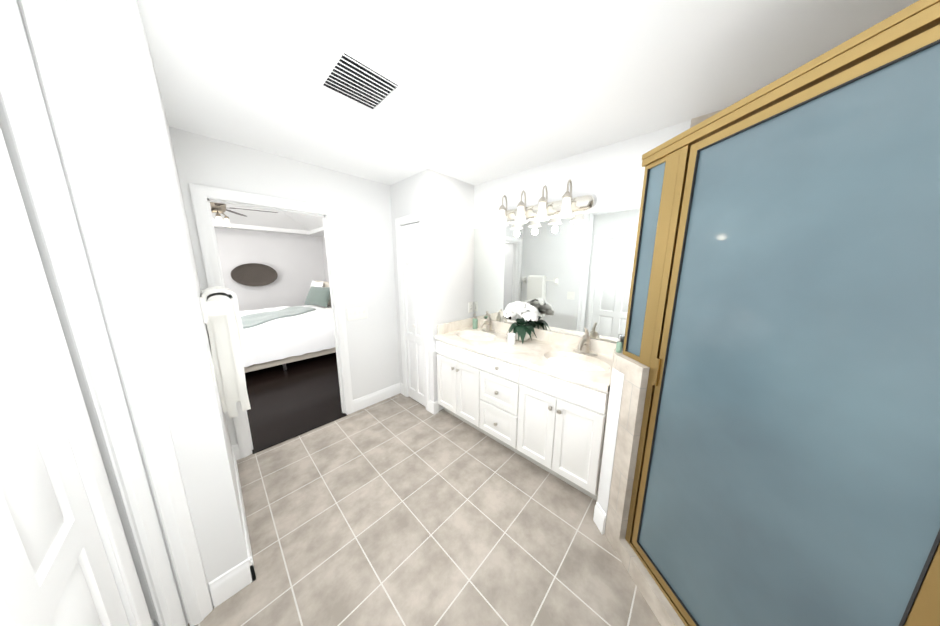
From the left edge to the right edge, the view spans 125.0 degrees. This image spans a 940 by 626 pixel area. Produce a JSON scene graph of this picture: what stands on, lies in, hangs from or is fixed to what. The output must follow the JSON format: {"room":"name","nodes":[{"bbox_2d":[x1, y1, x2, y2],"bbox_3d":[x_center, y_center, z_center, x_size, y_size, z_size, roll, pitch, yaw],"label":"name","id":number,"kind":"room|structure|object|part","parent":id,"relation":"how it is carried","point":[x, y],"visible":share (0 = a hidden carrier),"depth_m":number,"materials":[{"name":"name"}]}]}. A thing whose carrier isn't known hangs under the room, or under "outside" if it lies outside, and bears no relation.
{"room":"bathroom","nodes":[
{"label":"bathroom","id":0,"kind":"room"},
{"bbox_2d":[0,0,213,623],"bbox_3d":[-0.379,0.342,-0.013,2.720,2.430,0.283,10,14,42],"label":"wall","id":1,"kind":"structure","parent":0,"point":[15,162],"depth_m":0.81,"materials":[{"name":"paint"}]},
{"bbox_2d":[0,233,129,625],"bbox_3d":[-0.939,0.452,0.471,0.754,2.015,0.035,10,14,42],"label":"hall door","id":2,"kind":"structure","parent":1,"relation":"in","point":[55,569],"depth_m":0.61,"materials":[{"name":"white wood"}]},
{"bbox_2d":[0,4,175,625],"bbox_3d":[-0.974,0.256,0.445,0.975,2.430,0.150,10,14,42],"label":"door frame","id":3,"kind":"structure","parent":1,"relation":"attached to","point":[22,98],"depth_m":0.75,"materials":[{"name":"white wood"}]},
{"bbox_2d":[69,0,247,581],"bbox_3d":[-1.554,0.088,1.349,1.130,2.430,0.133,10,14,42],"label":"wall","id":4,"kind":"structure","parent":0,"point":[127,99],"depth_m":0.91,"materials":[{"name":"paint"}]},
{"bbox_2d":[208,351,215,385],"bbox_3d":[-1.195,0.255,1.137,0.125,0.135,0.009,10,14,42],"label":"switch plate","id":5,"kind":"object","parent":4,"relation":"attached to","point":[212,367],"visible":1,"depth_m":1.10,"materials":[{"name":"white plastic"}]},
{"bbox_2d":[199,286,250,417],"bbox_3d":[-1.576,0.244,1.599,0.706,0.814,0.158,10,14,42],"label":"towel","id":6,"kind":"object","parent":4,"relation":"attached to","point":[221,313],"visible":0.96,"depth_m":1.50,"materials":[{"name":"white fabric"}]},
{"bbox_2d":[231,444,255,582],"bbox_3d":[-1.498,1.207,1.608,1.144,0.135,0.024,10,14,42],"label":"baseboard","id":7,"kind":"structure","parent":4,"relation":"attached to","point":[249,561],"depth_m":1.40,"materials":[{"name":"white wood"}]},
{"bbox_2d":[212,204,323,236],"bbox_3d":[-3.885,-1.731,3.104,4.850,0.640,4.900,10,14,42],"label":"vault","id":8,"kind":"object","parent":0,"point":[260,220],"visible":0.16,"depth_m":5.25,"materials":[{"name":"paint"}]},
{"bbox_2d":[210,202,277,226],"bbox_3d":[-3.492,-1.661,3.372,1.270,0.868,1.287,10,14,42],"label":"ceiling fan","id":9,"kind":"object","parent":8,"relation":"hanging from","point":[219,208],"visible":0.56,"depth_m":3.41,"materials":[{"name":"brown metal"}]},
{"bbox_3d":[-3.526,-1.716,3.366,0.226,0.758,0.225,10,14,42],"label":"motor","id":10,"kind":"part","parent":9,"relation":"part of","materials":[{"name":"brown metal"}]},
{"bbox_2d":[214,228,325,310],"bbox_3d":[-5.702,-0.982,4.970,0.120,3.200,5.140,10,14,42],"label":"wall","id":11,"kind":"structure","parent":0,"point":[297,264],"depth_m":5.91,"materials":[{"name":"paint"}]},
{"bbox_2d":[231,263,277,285],"bbox_3d":[-4.932,-0.875,5.621,0.058,0.522,0.816,10,14,42],"label":"wall basket","id":12,"kind":"object","parent":11,"relation":"attached to","point":[253,274],"visible":1,"depth_m":5.61,"materials":[{"name":"wicker"}]},
{"bbox_2d":[169,127,399,445],"bbox_3d":[-1.232,-0.138,2.586,0.120,2.430,2.407,10,14,42],"label":"wall","id":13,"kind":"structure","parent":0,"point":[362,206],"depth_m":2.42,"materials":[{"name":"paint"}]},
{"bbox_2d":[189,183,353,458],"bbox_3d":[-1.628,0.097,2.203,0.163,2.105,0.910,10,14,42],"label":"door frame","id":14,"kind":"structure","parent":13,"relation":"attached to","point":[201,195],"depth_m":2.03,"materials":[{"name":"white wood"}]},
{"bbox_2d":[252,413,346,453],"bbox_3d":[-1.584,1.134,2.348,0.045,0.012,0.760,10,14,42],"label":"sill","id":15,"kind":"structure","parent":13,"relation":"attached to","point":[295,435],"depth_m":2.29,"materials":[{"name":"brown wood"}]},
{"bbox_2d":[353,383,403,411],"bbox_3d":[-1.060,0.979,2.862,0.040,0.135,0.585,10,14,42],"label":"baseboard","id":16,"kind":"structure","parent":13,"relation":"attached to","point":[360,403],"depth_m":2.85,"materials":[{"name":"white wood"}]},
{"bbox_2d":[245,352,343,450],"bbox_3d":[-3.896,0.934,3.595,5.085,0.060,5.140,10,14,42],"label":"floor","id":17,"kind":"structure","parent":0,"point":[297,396],"depth_m":2.97,"materials":[{"name":"brown wood"}]},
{"bbox_2d":[240,281,335,372],"bbox_3d":[-3.491,0.136,4.253,2.050,1.275,2.175,10,14,42],"label":"bed","id":18,"kind":"object","parent":17,"relation":"on","point":[282,335],"visible":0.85,"depth_m":3.79,"materials":[{"name":"beige fabric"}]},
{"bbox_2d":[240,306,320,330],"bbox_3d":[-3.155,0.046,3.921,0.935,0.147,1.393,10,14,42],"label":"throw","id":19,"kind":"object","parent":18,"relation":"on","point":[294,315],"depth_m":3.84,"materials":[{"name":"teal fabric"}]},
{"bbox_2d":[322,236,328,281],"bbox_3d":[-2.166,-0.993,5.096,4.825,3.200,0.120,10,14,42],"label":"wall","id":20,"kind":"structure","parent":0,"point":[324,260],"depth_m":6.59,"materials":[{"name":"paint"}]},
{"bbox_2d":[188,393,660,625],"bbox_3d":[0.114,1.355,1.376,3.855,0.060,2.690,10,14,42],"label":"floor","id":21,"kind":"structure","parent":0,"point":[400,509],"depth_m":1.44,"materials":[{"name":"beige tile"}]},
{"bbox_2d":[435,312,616,500],"bbox_3d":[0.419,0.613,2.224,1.591,1.095,0.618,10,14,42],"label":"bathroom vanity","id":22,"kind":"object","parent":21,"relation":"on","point":[541,400],"visible":1,"depth_m":1.91,"materials":[{"name":"white wood"}]},
{"bbox_2d":[435,325,616,392],"bbox_3d":[0.419,0.356,2.176,1.591,0.135,0.585,10,14,42],"label":"countertop","id":23,"kind":"structure","parent":22,"relation":"on","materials":[{"name":"stone"}]},
{"bbox_2d":[472,314,477,328],"bbox_3d":[0.053,0.092,2.752,0.058,0.173,0.069,10,14,42],"label":"soap dispenser","id":24,"kind":"object","parent":23,"relation":"on","point":[475,323],"visible":1,"depth_m":2.74,"materials":[{"name":"green plastic"}]},
{"bbox_2d":[507,333,515,344],"bbox_3d":[0.372,0.232,2.201,0.072,0.098,0.072,10,14,42],"label":"candle jar","id":25,"kind":"object","parent":23,"relation":"on","point":[511,337],"visible":1,"depth_m":2.17,"materials":[{"name":"white"}]},
{"bbox_2d":[503,301,538,343],"bbox_3d":[0.472,0.074,2.291,0.362,0.378,0.243,10,14,42],"label":"flower vase","id":26,"kind":"object","parent":23,"relation":"on","point":[522,329],"visible":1,"depth_m":2.23,"materials":[{"name":"white"}]},
{"bbox_3d":[0.489,0.182,2.326,0.174,0.152,0.174,10,14,42],"label":"pot","id":27,"kind":"part","parent":26,"relation":"part of","materials":[{"name":"white ceramic"}]},
{"bbox_2d":[617,539,684,625],"bbox_3d":[0.921,1.355,0.944,0.120,0.100,0.830,-1,10,-7],"label":"sill","id":28,"kind":"structure","parent":21,"relation":"on","point":[662,609],"depth_m":1.16,"materials":[{"name":"tile"}]},
{"bbox_2d":[623,0,939,625],"bbox_3d":[0.901,0.314,0.847,0.052,1.981,1.020,-1,10,-7],"label":"shower enclosure","id":29,"kind":"object","parent":28,"relation":"on","point":[782,336],"visible":1,"depth_m":0.68,"materials":[{"name":"blue glass"}]},
{"bbox_2d":[390,169,473,410],"bbox_3d":[-0.414,-0.188,2.876,0.670,2.430,0.620,10,14,42],"label":"wall","id":30,"kind":"structure","parent":0,"point":[444,203],"depth_m":2.52,"materials":[{"name":"paint"}]},
{"bbox_2d":[395,211,429,410],"bbox_3d":[-0.599,0.022,2.706,0.512,2.075,0.109,10,14,42],"label":"door frame","id":31,"kind":"structure","parent":30,"relation":"attached to","point":[417,217],"depth_m":2.63,"materials":[{"name":"white wood"}]},
{"bbox_2d":[401,222,425,406],"bbox_3d":[-0.621,0.062,2.689,0.356,1.980,0.066,10,14,42],"label":"closet door","id":32,"kind":"structure","parent":30,"relation":"in","point":[411,257],"depth_m":2.68,"materials":[{"name":"white wood"}]},
{"bbox_2d":[468,302,472,312],"bbox_3d":[0.009,-0.066,2.853,0.010,0.120,0.072,10,14,42],"label":"electrical outlet plate","id":33,"kind":"object","parent":30,"relation":"attached to","point":[470,306],"visible":1,"depth_m":2.84,"materials":[{"name":"white plastic"}]},
{"bbox_2d":[137,0,918,184],"bbox_3d":[0.124,-1.104,0.923,3.850,0.080,2.690,10,14,42],"label":"ceiling","id":34,"kind":"structure","parent":0,"point":[494,89],"depth_m":1.09,"materials":[{"name":"paint"}]},
{"bbox_2d":[313,42,406,114],"bbox_3d":[-0.536,-1.108,1.196,0.340,0.014,0.310,10,14,42],"label":"ceiling vent","id":35,"kind":"object","parent":34,"relation":"in","point":[349,76],"visible":1,"depth_m":1.17,"materials":[{"name":"white metal"}]},
{"bbox_2d":[474,120,690,342],"bbox_3d":[0.911,-0.051,2.153,3.850,2.430,0.120,10,14,42],"label":"wall","id":36,"kind":"structure","parent":0,"point":[609,177],"depth_m":1.90,"materials":[{"name":"paint"}]},
{"bbox_2d":[495,179,594,226],"bbox_3d":[0.567,-0.929,2.099,0.900,0.276,0.197,10,14,42],"label":"sconce","id":37,"kind":"object","parent":36,"relation":"attached to","point":[567,205],"visible":1,"depth_m":2.03,"materials":[{"name":"white glass"}]},
{"bbox_2d":[473,206,639,342],"bbox_3d":[0.624,-0.344,2.283,1.588,0.992,0.006,10,14,42],"label":"mirror panel","id":38,"kind":"object","parent":36,"relation":"attached to","point":[571,275],"visible":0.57,"depth_m":2.11,"materials":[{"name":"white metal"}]},
{"bbox_2d":[596,348,649,552],"bbox_3d":[1.040,0.740,1.558,0.242,1.090,0.761,10,14,42],"label":"wall tile","id":39,"kind":"structure","parent":36,"relation":"attached to","point":[636,376],"depth_m":1.28,"materials":[{"name":"beige tile"}]},
{"bbox_2d":[616,337,622,352],"bbox_3d":[0.830,0.177,1.359,0.029,0.086,0.034,10,14,42],"label":"soap dispenser","id":40,"kind":"object","parent":39,"relation":"on","point":[619,345],"visible":0.98,"depth_m":1.35,"materials":[{"name":"green glass"}]},
{"bbox_2d":[617,334,624,350],"bbox_3d":[0.883,0.170,1.386,0.080,0.089,0.024,10,14,42],"label":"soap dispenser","id":41,"kind":"object","parent":39,"relation":"on","point":[622,336],"visible":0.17,"depth_m":1.39,"materials":[{"name":"metal"}]},
{"bbox_2d":[597,368,623,533],"bbox_3d":[0.794,0.808,1.404,0.003,1.010,0.085,-1,10,-7],"label":"wall","id":42,"kind":"structure","parent":0,"point":[615,395],"depth_m":1.38,"materials":[{"name":"white paint"}]},
{"bbox_2d":[593,502,605,533],"bbox_3d":[0.785,1.238,1.482,0.014,0.135,0.085,-1,10,-7],"label":"baseboard","id":43,"kind":"structure","parent":42,"relation":"attached to","point":[599,518],"depth_m":1.47,"materials":[{"name":"white wood"}]},
{"bbox_2d":[690,109,723,127],"bbox_3d":[1.372,0.198,0.804,1.300,2.430,1.250,10,14,42],"label":"lining","id":44,"kind":"object","parent":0,"point":[696,121],"visible":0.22,"depth_m":1.44,"materials":[{"name":"beige tile"}]}
]}

